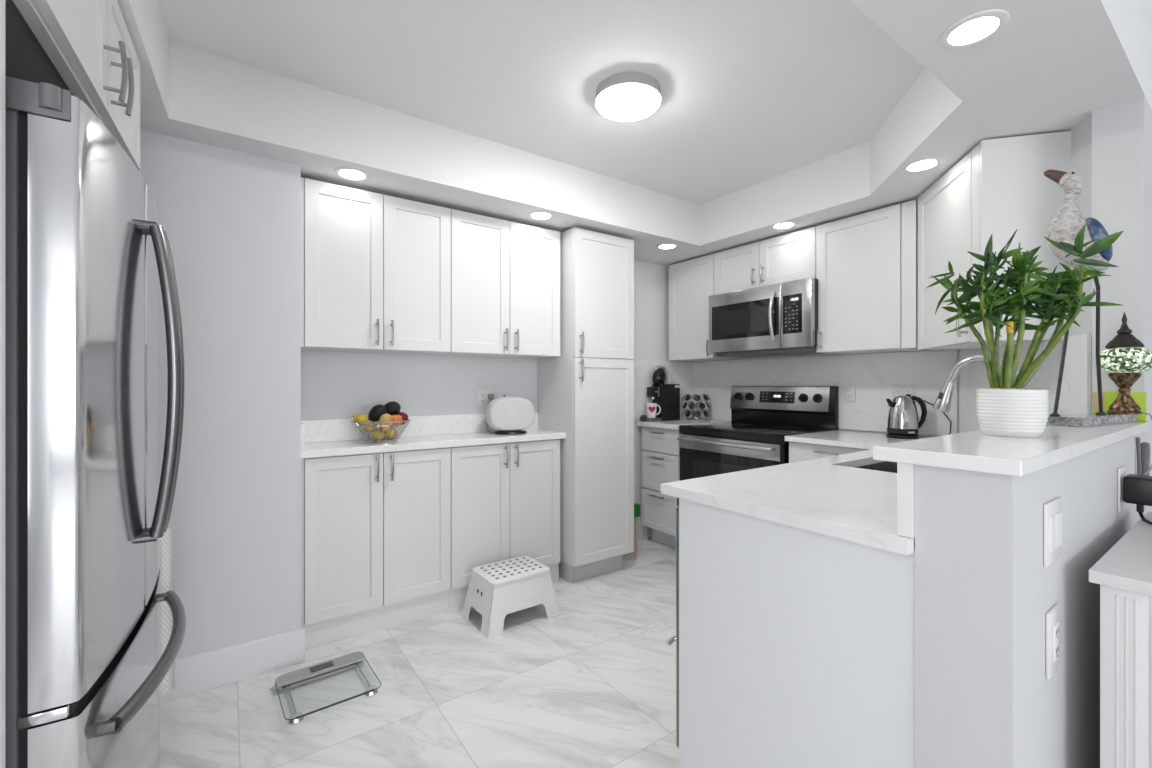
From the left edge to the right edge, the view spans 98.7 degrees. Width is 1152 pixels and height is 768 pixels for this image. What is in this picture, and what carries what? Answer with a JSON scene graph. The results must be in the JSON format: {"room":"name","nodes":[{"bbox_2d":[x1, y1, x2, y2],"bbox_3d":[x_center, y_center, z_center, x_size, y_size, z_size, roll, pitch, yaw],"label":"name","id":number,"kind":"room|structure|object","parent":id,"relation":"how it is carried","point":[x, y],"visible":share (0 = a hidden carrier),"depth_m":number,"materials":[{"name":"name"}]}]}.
{"room":"kitchen","nodes":[
{"label":"kitchen","id":0,"kind":"room"},
{"bbox_2d":[138,130,691,659],"bbox_3d":[-0.688,0.117,2.843,4.350,2.185,0.520,0,0,-35],"label":"wall","id":1,"kind":"structure","parent":0,"point":[230,219],"depth_m":2.06,"materials":[{"name":"white paint"}]},
{"bbox_2d":[160,628,304,702],"bbox_3d":[-1.708,1.139,1.797,1.276,0.142,0.014,0,0,-35],"label":"baseboard","id":2,"kind":"structure","parent":1,"relation":"attached to","point":[207,670],"depth_m":2.02,"materials":[{"name":"white paint"}]},
{"bbox_2d":[301,177,450,354],"bbox_3d":[-1.032,-0.549,2.534,0.706,0.762,0.364,0,0,-35],"label":"upper cabinet","id":3,"kind":"object","parent":1,"relation":"attached to","point":[376,267],"visible":0.99,"depth_m":2.40,"materials":[{"name":"white paint"}]},
{"bbox_2d":[301,411,537,442],"bbox_3d":[-0.829,0.240,2.889,1.406,0.115,0.019,0,0,-35],"label":"backsplash","id":4,"kind":"structure","parent":1,"relation":"attached to","point":[322,430],"depth_m":2.82,"materials":[{"name":"white stone"}]},
{"bbox_2d":[476,389,493,407],"bbox_3d":[-0.565,0.088,3.082,0.115,0.115,0.009,0,0,-35],"label":"wall outlet","id":5,"kind":"object","parent":1,"relation":"attached to","point":[482,400],"visible":0.88,"depth_m":3.07,"materials":[{"name":"white plastic"}]},
{"bbox_2d":[433,209,559,357],"bbox_3d":[-0.459,-0.549,2.938,0.691,0.758,0.364,0,0,-35],"label":"upper cabinet","id":6,"kind":"object","parent":1,"relation":"attached to","point":[505,275],"visible":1,"depth_m":2.80,"materials":[{"name":"white paint"}]},
{"bbox_2d":[634,360,691,420],"bbox_3d":[0.554,0.050,3.869,1.036,0.468,0.012,0,0,-35],"label":"backsplash","id":7,"kind":"structure","parent":1,"relation":"attached to","point":[680,373],"depth_m":3.89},
{"bbox_2d":[160,538,678,767],"bbox_3d":[3.049,1.270,-0.421,6.900,0.120,10.400,0,0,-35],"label":"floor","id":8,"kind":"structure","parent":0,"point":[592,684],"depth_m":1.91,"materials":[{"name":"tile"}]},
{"bbox_2d":[0,0,4,767],"bbox_3d":[-1.159,0.133,0.596,0.640,2.155,0.018,0,0,-33],"label":"end panel","id":9,"kind":"object","parent":8,"relation":"on","point":[2,2],"visible":1,"depth_m":0.77,"materials":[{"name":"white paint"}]},
{"bbox_2d":[5,0,139,169],"bbox_3d":[-1.318,-0.786,0.975,0.662,0.330,0.790,0,0,-33],"label":"upper cabinet","id":10,"kind":"object","parent":9,"relation":"attached to","point":[85,48],"visible":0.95,"depth_m":1.04,"materials":[{"name":"white paint"}]},
{"bbox_2d":[5,76,185,767],"bbox_3d":[-1.318,0.357,1.021,0.798,1.706,0.838,0,0,-33],"label":"refrigerator","id":11,"kind":"object","parent":8,"relation":"on","point":[88,254],"visible":1,"depth_m":0.86,"materials":[{"name":"grey metal"}]},
{"bbox_2d":[160,528,174,695],"bbox_3d":[-1.314,0.721,1.561,0.075,0.527,0.062,0,0,-35],"label":"dish towel","id":12,"kind":"object","parent":11,"relation":"hanging from","point":[167,542],"visible":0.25,"depth_m":1.58,"materials":[{"name":"fabric"}]},
{"bbox_2d":[275,652,380,724],"bbox_3d":[-0.983,1.192,1.961,0.333,0.035,0.318,0,0,-38],"label":"bathroom scale","id":13,"kind":"object","parent":8,"relation":"on","point":[286,681],"visible":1,"depth_m":2.00,"materials":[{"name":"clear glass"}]},
{"bbox_2d":[301,447,450,649],"bbox_3d":[-1.031,0.772,2.533,0.706,0.876,0.362,0,0,-35],"label":"base cabinet","id":14,"kind":"object","parent":8,"relation":"on","point":[376,527],"visible":0.93,"depth_m":2.40,"materials":[{"name":"white paint"}]},
{"bbox_2d":[449,439,559,610],"bbox_3d":[-0.458,0.772,2.936,0.693,0.876,0.362,0,0,-35],"label":"base cabinet","id":15,"kind":"object","parent":8,"relation":"on","point":[505,497],"visible":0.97,"depth_m":2.79,"materials":[{"name":"white paint"}]},
{"bbox_2d":[301,411,565,458],"bbox_3d":[-0.744,0.257,2.751,1.426,0.150,0.344,0,0,-35],"label":"countertop","id":16,"kind":"structure","parent":15,"relation":"on","point":[322,437],"depth_m":2.66,"materials":[{"name":"white stone"}]},
{"bbox_2d":[351,419,410,442],"bbox_3d":[-1.003,0.242,2.553,0.291,0.111,0.291,0,0,-35],"label":"fruit basket","id":17,"kind":"object","parent":16,"relation":"on","point":[371,440],"visible":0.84,"depth_m":2.48,"materials":[{"name":"silver metal"}]},
{"bbox_2d":[353,413,367,424],"bbox_3d":[-1.076,0.176,2.478,0.066,0.058,0.066,0,0,-9],"label":"lemon","id":18,"kind":"object","parent":17,"relation":"in","point":[360,417],"visible":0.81,"depth_m":2.46,"materials":[{"name":"yellow food"}]},
{"bbox_2d":[363,421,375,431],"bbox_3d":[-1.040,0.214,2.493,0.061,0.058,0.070,0,0,-10],"label":"mango","id":19,"kind":"object","parent":17,"relation":"in","point":[367,428],"visible":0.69,"depth_m":2.47,"materials":[{"name":"brown food"}]},
{"bbox_2d":[368,404,386,421],"bbox_3d":[-1.017,0.150,2.537,0.092,0.089,0.076,0,0,-4],"label":"avocado","id":20,"kind":"object","parent":17,"relation":"in","point":[375,413],"visible":0.85,"depth_m":2.51,"materials":[{"name":"black food"}]},
{"bbox_2d":[371,429,385,439],"bbox_3d":[-0.995,0.254,2.496,0.059,0.058,0.067,0,0,36],"label":"pear","id":21,"kind":"object","parent":17,"relation":"in","point":[381,432],"visible":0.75,"depth_m":2.48,"materials":[{"name":"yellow food"}]},
{"bbox_2d":[379,413,392,431],"bbox_3d":[-0.955,0.192,2.486,0.065,0.094,0.066,0,0,-45],"label":"mango","id":22,"kind":"object","parent":17,"relation":"in","point":[386,417],"visible":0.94,"depth_m":2.46,"materials":[{"name":"brown food"}]},
{"bbox_2d":[385,428,397,438],"bbox_3d":[-0.949,0.254,2.541,0.059,0.058,0.064,0,0,35],"label":"pear","id":23,"kind":"object","parent":17,"relation":"in","point":[393,429],"visible":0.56,"depth_m":2.52,"materials":[{"name":"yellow food"}]},
{"bbox_2d":[384,401,400,415],"bbox_3d":[-0.975,0.131,2.614,0.094,0.079,0.081,0,0,-43],"label":"avocado","id":24,"kind":"object","parent":17,"relation":"in","point":[393,407],"visible":0.64,"depth_m":2.59,"materials":[{"name":"black food"}]},
{"bbox_2d":[392,415,401,426],"bbox_3d":[-0.928,0.187,2.551,0.065,0.062,0.065,0,0,-35],"label":"peach","id":25,"kind":"object","parent":17,"relation":"in","point":[395,417],"visible":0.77,"depth_m":2.53,"materials":[{"name":"orange food"}]},
{"bbox_2d":[395,412,407,423],"bbox_3d":[-0.918,0.180,2.605,0.070,0.070,0.069,0,0,-27],"label":"apple","id":26,"kind":"object","parent":17,"relation":"in","point":[403,415],"visible":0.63,"depth_m":2.58,"materials":[{"name":"red food"}]},
{"bbox_2d":[486,394,534,434],"bbox_3d":[-0.409,0.180,3.019,0.296,0.236,0.237,0,0,-21],"label":"toaster","id":27,"kind":"object","parent":16,"relation":"on","point":[508,415],"visible":1,"depth_m":2.92,"materials":[{"name":"white plastic"}]},
{"bbox_2d":[459,556,562,639],"bbox_3d":[-0.340,1.088,2.598,0.440,0.249,0.320,0,0,-36],"label":"step stool","id":28,"kind":"object","parent":8,"relation":"on","point":[496,590],"visible":1,"depth_m":2.51,"materials":[{"name":"white plastic"}]},
{"bbox_2d":[537,227,633,582],"bbox_3d":[0.071,0.138,3.241,0.468,2.145,0.480,0,0,-35],"label":"pantry cabinet","id":29,"kind":"object","parent":8,"relation":"on","point":[585,393],"visible":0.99,"depth_m":3.06,"materials":[{"name":"white paint"}]},
{"bbox_2d":[633,503,639,559],"bbox_3d":[0.397,1.018,3.411,0.057,0.385,0.080,0,0,-35],"label":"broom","id":30,"kind":"object","parent":8,"relation":"on","point":[636,506],"visible":0.56,"depth_m":3.41,"materials":[{"name":"green plastic"}]},
{"bbox_2d":[642,427,679,548],"bbox_3d":[0.829,0.766,3.814,0.632,0.888,0.414,0,0,-35],"label":"base cabinet","id":31,"kind":"object","parent":8,"relation":"on","point":[660,446],"visible":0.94,"depth_m":3.66,"materials":[{"name":"white paint"}]},
{"bbox_2d":[637,418,730,429],"bbox_3d":[0.840,0.303,3.807,0.618,0.036,0.418,0,0,-35],"label":"countertop","id":32,"kind":"structure","parent":31,"relation":"on","point":[674,424],"depth_m":3.66,"materials":[{"name":"white stone"}]},
{"bbox_2d":[640,415,646,421],"bbox_3d":[0.507,0.259,3.745,0.053,0.053,0.037,0,0,-5],"label":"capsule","id":33,"kind":"object","parent":32,"relation":"on","point":[643,418],"visible":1,"depth_m":3.73,"materials":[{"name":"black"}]},
{"bbox_2d":[646,366,679,421],"bbox_3d":[0.659,0.071,3.857,0.331,0.428,0.106,0,0,-35],"label":"coffee machine","id":34,"kind":"object","parent":32,"relation":"on","point":[666,395],"visible":0.97,"depth_m":3.83,"materials":[{"name":"black plastic"}]},
{"bbox_2d":[646,403,660,417],"bbox_3d":[0.587,0.202,3.792,0.105,0.109,0.082,0,0,-35],"label":"mug","id":35,"kind":"object","parent":34,"relation":"on","point":[651,407],"visible":1,"depth_m":3.75,"materials":[{"name":"white ceramic"}]},
{"bbox_2d":[646,417,660,421],"bbox_3d":[0.575,0.271,3.799,0.125,0.028,0.100,0,0,-35],"label":"drip tray","id":36,"kind":"object","parent":34,"relation":"on","point":[657,418],"depth_m":3.75,"materials":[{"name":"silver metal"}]},
{"bbox_2d":[686,393,705,420],"bbox_3d":[0.952,0.177,3.918,0.156,0.215,0.156,0,0,-35],"label":"carousel","id":37,"kind":"object","parent":32,"relation":"on","point":[691,401],"visible":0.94,"depth_m":3.89,"materials":[{"name":"silver metal"}]},
{"bbox_2d":[685,411,691,416],"bbox_3d":[0.882,0.234,3.864,0.052,0.052,0.050,0,0,-10],"label":"capsule","id":38,"kind":"object","parent":37,"relation":"in","point":[688,413],"visible":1,"depth_m":3.86,"materials":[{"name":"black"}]},
{"bbox_2d":[685,395,691,400],"bbox_3d":[0.882,0.108,3.864,0.052,0.052,0.050,0,0,-10],"label":"capsule","id":39,"kind":"object","parent":37,"relation":"in","point":[688,397],"visible":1,"depth_m":3.86,"materials":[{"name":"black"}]},
{"bbox_2d":[689,403,695,408],"bbox_3d":[0.902,0.171,3.845,0.050,0.052,0.052,0,0,7],"label":"capsule","id":40,"kind":"object","parent":37,"relation":"in","point":[691,405],"visible":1,"depth_m":3.83,"materials":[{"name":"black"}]},
{"bbox_2d":[694,411,700,416],"bbox_3d":[0.941,0.234,3.830,0.050,0.052,0.052,0,0,35],"label":"capsule","id":41,"kind":"object","parent":37,"relation":"in","point":[696,413],"visible":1,"depth_m":3.82,"materials":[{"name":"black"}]},
{"bbox_2d":[694,395,700,400],"bbox_3d":[0.941,0.108,3.830,0.050,0.052,0.052,0,0,35],"label":"capsule","id":42,"kind":"object","parent":37,"relation":"in","point":[696,397],"visible":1,"depth_m":3.82,"materials":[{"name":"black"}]},
{"bbox_2d":[699,403,704,408],"bbox_3d":[0.975,0.171,3.833,0.050,0.052,0.052,0,0,13],"label":"capsule","id":43,"kind":"object","parent":37,"relation":"in","point":[701,405],"visible":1,"depth_m":3.82,"materials":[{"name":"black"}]},
{"bbox_2d":[702,411,708,416],"bbox_3d":[1.006,0.234,3.848,0.050,0.052,0.052,0,0,-10],"label":"capsule","id":44,"kind":"object","parent":37,"relation":"in","point":[705,413],"visible":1,"depth_m":3.84,"materials":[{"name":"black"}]},
{"bbox_2d":[702,395,708,400],"bbox_3d":[1.006,0.108,3.848,0.050,0.052,0.052,0,0,-10],"label":"capsule","id":45,"kind":"object","parent":37,"relation":"in","point":[705,397],"visible":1,"depth_m":3.84,"materials":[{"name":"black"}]},
{"bbox_2d":[677,386,838,480],"bbox_3d":[1.175,0.612,3.288,0.664,1.196,0.800,0,0,-35],"label":"range","id":46,"kind":"object","parent":8,"relation":"on","point":[762,417],"visible":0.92,"depth_m":3.26,"materials":[{"name":"black metal"}]},
{"bbox_2d":[679,422,835,437],"bbox_3d":[1.181,0.296,3.293,0.567,0.018,0.800,0,0,-35],"label":"cooktop","id":47,"kind":"object","parent":46,"relation":"in","point":[735,429],"depth_m":3.20,"materials":[{"name":"black glass"}]},
{"bbox_2d":[665,498,914,747],"bbox_3d":[0.684,0.724,1.476,0.602,0.772,0.587,0,0,-35],"label":"dishwasher","id":48,"kind":"object","parent":8,"relation":"on","point":[672,638],"visible":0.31,"depth_m":1.49,"materials":[{"name":"grey plastic"}]},
{"bbox_2d":[679,498,914,767],"bbox_3d":[0.484,0.766,1.204,0.018,0.888,0.608,0,0,-35],"label":"base cabinet","id":49,"kind":"object","parent":8,"relation":"on","point":[797,645],"visible":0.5,"depth_m":1.17,"materials":[{"name":"white paint"}]},
{"bbox_2d":[789,442,868,462],"bbox_3d":[1.568,0.766,2.756,0.622,0.888,0.500,0,0,-35],"label":"base cabinet","id":50,"kind":"object","parent":8,"relation":"on","point":[798,451],"visible":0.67,"depth_m":2.69,"materials":[{"name":"white paint"}]},
{"bbox_2d":[661,430,929,555],"bbox_3d":[1.151,0.307,2.037,2.147,0.028,1.205,0,0,-35],"label":"countertop","id":51,"kind":"structure","parent":50,"relation":"on","point":[829,496],"depth_m":1.34,"materials":[{"name":"white stone"}]},
{"bbox_2d":[855,461,896,472],"bbox_3d":[1.308,0.416,1.842,0.684,0.188,0.399,0,0,-35],"label":"sink","id":52,"kind":"object","parent":51,"relation":"in","point":[887,466],"visible":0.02,"depth_m":2.05,"materials":[{"name":"silver metal"}]},
{"bbox_2d":[886,394,951,438],"bbox_3d":[1.845,0.175,2.691,0.265,0.235,0.220,0,0,-24],"label":"kettle","id":53,"kind":"object","parent":51,"relation":"on","point":[902,421],"visible":0.98,"depth_m":2.66,"materials":[{"name":"silver metal"}]},
{"bbox_2d":[933,355,1014,411],"bbox_3d":[1.398,0.097,1.719,0.121,0.392,0.247,0,0,-35],"label":"faucet","id":54,"kind":"object","parent":51,"relation":"on","point":[942,403],"visible":0.48,"depth_m":1.75,"materials":[{"name":"silver metal"}]},
{"bbox_2d":[1089,512,1151,767],"bbox_3d":[1.610,0.789,0.822,0.780,0.841,0.946,0,0,-35],"label":"dresser","id":55,"kind":"object","parent":8,"relation":"on","point":[1123,574],"visible":1,"depth_m":0.96,"materials":[{"name":"white paint"}]},
{"bbox_2d":[1138,512,1151,524],"bbox_3d":[1.614,0.338,1.305,0.250,0.057,0.097,0,0,-7],"label":"cord","id":56,"kind":"object","parent":55,"relation":"on","point":[1141,515],"visible":1,"depth_m":1.32,"materials":[{"name":"black plastic"}]},
{"bbox_2d":[158,0,924,204],"bbox_3d":[0.861,-1.385,2.686,6.900,0.300,2.800,0,0,-35],"label":"ceiling","id":57,"kind":"structure","parent":0,"point":[753,92],"depth_m":1.92,"materials":[{"name":"white paint"}]},
{"bbox_2d":[595,72,660,120],"bbox_3d":[0.220,-1.198,2.093,0.278,0.072,0.278,0,0,-35],"label":"ceiling light","id":58,"kind":"object","parent":57,"relation":"attached to","point":[624,96],"visible":1,"depth_m":2.02,"materials":[{"name":"grey"}]},
{"bbox_2d":[117,0,1151,265],"bbox_3d":[-0.030,-1.183,1.909,4.350,0.455,2.645,0,0,-35],"label":"ceiling","id":59,"kind":"structure","parent":0,"point":[1054,63],"depth_m":2.02,"materials":[{"name":"white paint"}]},
{"bbox_2d":[334,167,369,180],"bbox_3d":[-1.017,-0.952,2.250,0.150,0.006,0.150,0,0,-35],"label":"recessed light","id":60,"kind":"object","parent":59,"relation":"in","point":[348,173],"visible":1,"depth_m":2.24,"materials":[{"name":"white plastic"}]},
{"bbox_2d":[528,211,553,219],"bbox_3d":[-0.198,-0.952,2.802,0.150,0.006,0.150,0,0,-35],"label":"recessed light","id":61,"kind":"object","parent":59,"relation":"in","point":[536,215],"visible":1,"depth_m":2.80,"materials":[{"name":"white plastic"}]},
{"bbox_2d":[656,243,677,249],"bbox_3d":[0.631,-0.952,3.429,0.150,0.006,0.150,0,0,-35],"label":"recessed light","id":62,"kind":"object","parent":59,"relation":"in","point":[666,246],"visible":1,"depth_m":3.43,"materials":[{"name":"white plastic"}]},
{"bbox_2d":[770,221,796,229],"bbox_3d":[1.248,-0.952,2.977,0.150,0.006,0.150,0,0,-35],"label":"recessed light","id":63,"kind":"object","parent":59,"relation":"in","point":[786,224],"visible":1,"depth_m":2.97,"materials":[{"name":"white plastic"}]},
{"bbox_2d":[902,157,943,172],"bbox_3d":[1.508,-0.952,2.157,0.150,0.006,0.150,0,0,-35],"label":"recessed light","id":64,"kind":"object","parent":59,"relation":"in","point":[924,164],"visible":1,"depth_m":2.15,"materials":[{"name":"white plastic"}]},
{"bbox_2d":[939,9,1009,49],"bbox_3d":[1.071,-0.952,1.336,0.150,0.006,0.150,0,0,-35],"label":"recessed light","id":65,"kind":"object","parent":59,"relation":"in","point":[974,29],"visible":1,"depth_m":1.33,"materials":[{"name":"white plastic"}]},
{"bbox_2d":[692,349,961,436],"bbox_3d":[1.526,0.117,3.478,0.100,2.185,2.030,0,0,-35],"label":"wall","id":66,"kind":"structure","parent":0,"point":[830,354],"depth_m":3.04,"materials":[{"name":"white paint"}]},
{"bbox_2d":[669,254,742,360],"bbox_3d":[0.983,-0.563,3.828,0.380,0.751,0.441,0,0,-35],"label":"upper cabinet","id":67,"kind":"object","parent":66,"relation":"attached to","point":[691,282],"visible":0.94,"depth_m":3.75,"materials":[{"name":"white paint"}]},
{"bbox_2d":[714,226,815,294],"bbox_3d":[1.329,-0.786,3.337,0.380,0.305,0.752,0,0,-35],"label":"upper cabinet","id":68,"kind":"object","parent":66,"relation":"attached to","point":[791,256],"visible":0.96,"depth_m":3.21,"materials":[{"name":"white paint"}]},
{"bbox_2d":[709,277,829,357],"bbox_3d":[1.297,-0.409,3.291,0.462,0.426,0.752,0,0,-35],"label":"microwave","id":69,"kind":"object","parent":68,"relation":"attached to","point":[779,319],"visible":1,"depth_m":3.14,"materials":[{"name":"silver metal"}]},
{"bbox_2d":[692,350,957,435],"bbox_3d":[1.509,0.050,3.404,0.012,0.468,1.847,0,0,-35],"label":"backsplash","id":70,"kind":"structure","parent":66,"relation":"attached to","point":[873,376],"depth_m":3.07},
{"bbox_2d":[844,384,854,402],"bbox_3d":[1.711,0.058,3.099,0.009,0.115,0.072,0,0,-35],"label":"wall outlet","id":71,"kind":"object","parent":70,"relation":"attached to","point":[849,389],"visible":1,"depth_m":3.09,"materials":[{"name":"white plastic"}]},
{"bbox_2d":[846,388,851,398],"bbox_3d":[1.709,0.058,3.097,0.003,0.068,0.034,0,0,-35],"label":"socket","id":72,"kind":"object","parent":71,"relation":"attached to","point":[848,390],"depth_m":3.10,"materials":[{"name":"grey plastic"}]},
{"bbox_2d":[892,384,914,400],"bbox_3d":[1.885,0.060,2.851,0.009,0.115,0.115,0,0,-35],"label":"wall outlet","id":73,"kind":"object","parent":70,"relation":"attached to","point":[897,389],"visible":0.56,"depth_m":2.85,"materials":[{"name":"white plastic"}]},
{"bbox_2d":[816,200,925,353],"bbox_3d":[1.697,-0.563,2.814,0.380,0.754,0.519,0,0,-35],"label":"upper cabinet","id":74,"kind":"object","parent":66,"relation":"attached to","point":[867,263],"visible":0.98,"depth_m":2.71,"materials":[{"name":"white paint"}]},
{"bbox_2d":[915,94,1151,767],"bbox_3d":[2.373,0.128,2.422,4.530,2.165,0.717,0,0,-35],"label":"wall","id":75,"kind":"structure","parent":0,"point":[985,592],"depth_m":0.93,"materials":[{"name":"white paint"}]},
{"bbox_2d":[897,462,914,537],"bbox_3d":[1.214,0.221,1.359,1.430,0.142,0.026,0,0,-35],"label":"backsplash","id":76,"kind":"structure","parent":75,"relation":"attached to","point":[905,472],"depth_m":0.94,"materials":[{"name":"white stone"}]},
{"bbox_2d":[918,131,1070,349],"bbox_3d":[1.790,-0.557,2.181,0.360,0.779,0.606,0,0,15],"label":"upper cabinet","id":77,"kind":"object","parent":75,"relation":"attached to","point":[1000,188],"visible":0.62,"depth_m":1.93,"materials":[{"name":"white paint"}]},
{"bbox_2d":[873,421,1151,476],"bbox_3d":[1.268,0.136,1.320,1.513,0.026,0.225,0,0,-35],"label":"bar","id":78,"kind":"object","parent":75,"relation":"on","point":[977,451],"visible":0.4,"depth_m":0.95,"materials":[{"name":"white stone"}]},
{"bbox_2d":[976,389,1048,437],"bbox_3d":[1.034,0.068,1.176,0.130,0.110,0.130,0,0,-35],"label":"pot","id":79,"kind":"object","parent":78,"relation":"on","point":[1019,413],"depth_m":1.13,"materials":[{"name":"white ceramic"}]},
{"bbox_2d":[926,224,1123,437],"bbox_3d":[1.082,-0.124,1.183,0.454,0.493,0.194,0,0,6],"label":"potted plant","id":80,"kind":"object","parent":78,"relation":"on","point":[1006,408],"visible":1,"depth_m":1.15,"materials":[{"name":"green plant"}]},
{"bbox_2d":[1047,412,1137,426],"bbox_3d":[1.610,0.109,1.539,0.449,0.027,0.081,0,0,-28],"label":"tray","id":81,"kind":"object","parent":78,"relation":"on","point":[1086,419],"visible":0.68,"depth_m":1.46,"materials":[{"name":"grey stone"}]},
{"bbox_2d":[1044,169,1112,416],"bbox_3d":[1.512,-0.286,1.492,0.228,0.762,0.124,0,0,5],"label":"statue","id":82,"kind":"object","parent":81,"relation":"on","point":[1067,221],"visible":0.84,"depth_m":1.49,"materials":[{"name":"white"}]},
{"bbox_2d":[1100,312,1151,475],"bbox_3d":[1.682,0.010,1.500,0.347,0.483,0.239,0,0,-21],"label":"lamp","id":83,"kind":"object","parent":81,"relation":"on","point":[1124,357],"depth_m":1.57,"materials":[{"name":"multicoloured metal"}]},
{"bbox_2d":[1093,392,1146,420],"bbox_3d":[1.825,0.075,1.663,0.021,0.094,0.120,0,0,-35],"label":"card","id":84,"kind":"object","parent":78,"relation":"on","point":[1108,398],"visible":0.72,"depth_m":1.66,"materials":[{"name":"green paper"}]},
{"bbox_2d":[1093,393,1104,409],"bbox_3d":[1.790,0.060,1.695,0.001,0.056,0.028,0,0,-35],"label":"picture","id":85,"kind":"object","parent":84,"relation":"attached to","point":[1095,395],"depth_m":1.70,"materials":[{"name":"beige paper"}]},
{"bbox_2d":[960,334,1090,432],"bbox_3d":[1.931,0.053,2.189,0.012,0.462,0.900,0,0,15],"label":"backsplash","id":86,"kind":"structure","parent":75,"relation":"attached to","point":[1075,393],"depth_m":1.93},
{"bbox_2d":[1044,497,1061,566],"bbox_3d":[0.926,0.285,0.960,0.112,0.118,0.008,0,0,-35],"label":"light switch","id":87,"kind":"object","parent":75,"relation":"attached to","point":[1052,509],"visible":1,"depth_m":0.94,"materials":[{"name":"white plastic"}]},
{"bbox_2d":[1046,603,1059,679],"bbox_3d":[0.927,0.498,0.959,0.078,0.125,0.009,0,0,-35],"label":"wall outlet","id":88,"kind":"object","parent":75,"relation":"attached to","point":[1053,615],"visible":1,"depth_m":0.95,"materials":[{"name":"white plastic"}]},
{"bbox_2d":[1053,622,1058,661],"bbox_3d":[0.928,0.498,0.957,0.034,0.068,0.003,0,0,-35],"label":"socket","id":89,"kind":"object","parent":88,"relation":"attached to","point":[1055,624],"depth_m":0.95,"materials":[{"name":"white plastic"}]},
{"bbox_2d":[1117,466,1124,511],"bbox_3d":[1.520,0.292,1.377,0.078,0.120,0.009,0,0,-35],"label":"wall outlet","id":90,"kind":"object","parent":75,"relation":"attached to","point":[1120,471],"visible":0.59,"depth_m":1.36,"materials":[{"name":"white plastic"}]},
{"bbox_2d":[1123,474,1151,511],"bbox_3d":[1.538,0.298,1.346,0.075,0.095,0.062,0,0,-35],"label":"power adapter","id":91,"kind":"object","parent":90,"relation":"attached to","point":[1137,489],"visible":1,"depth_m":1.33,"materials":[{"name":"black plastic"}]},
{"bbox_2d":[1136,437,1149,475],"bbox_3d":[1.768,0.238,1.542,0.087,0.147,0.025,0,0,-35],"label":"hanging cable","id":92,"kind":"object","parent":75,"relation":"hanging from","point":[1143,449],"visible":0.73,"depth_m":1.54,"materials":[{"name":"grey plastic"}]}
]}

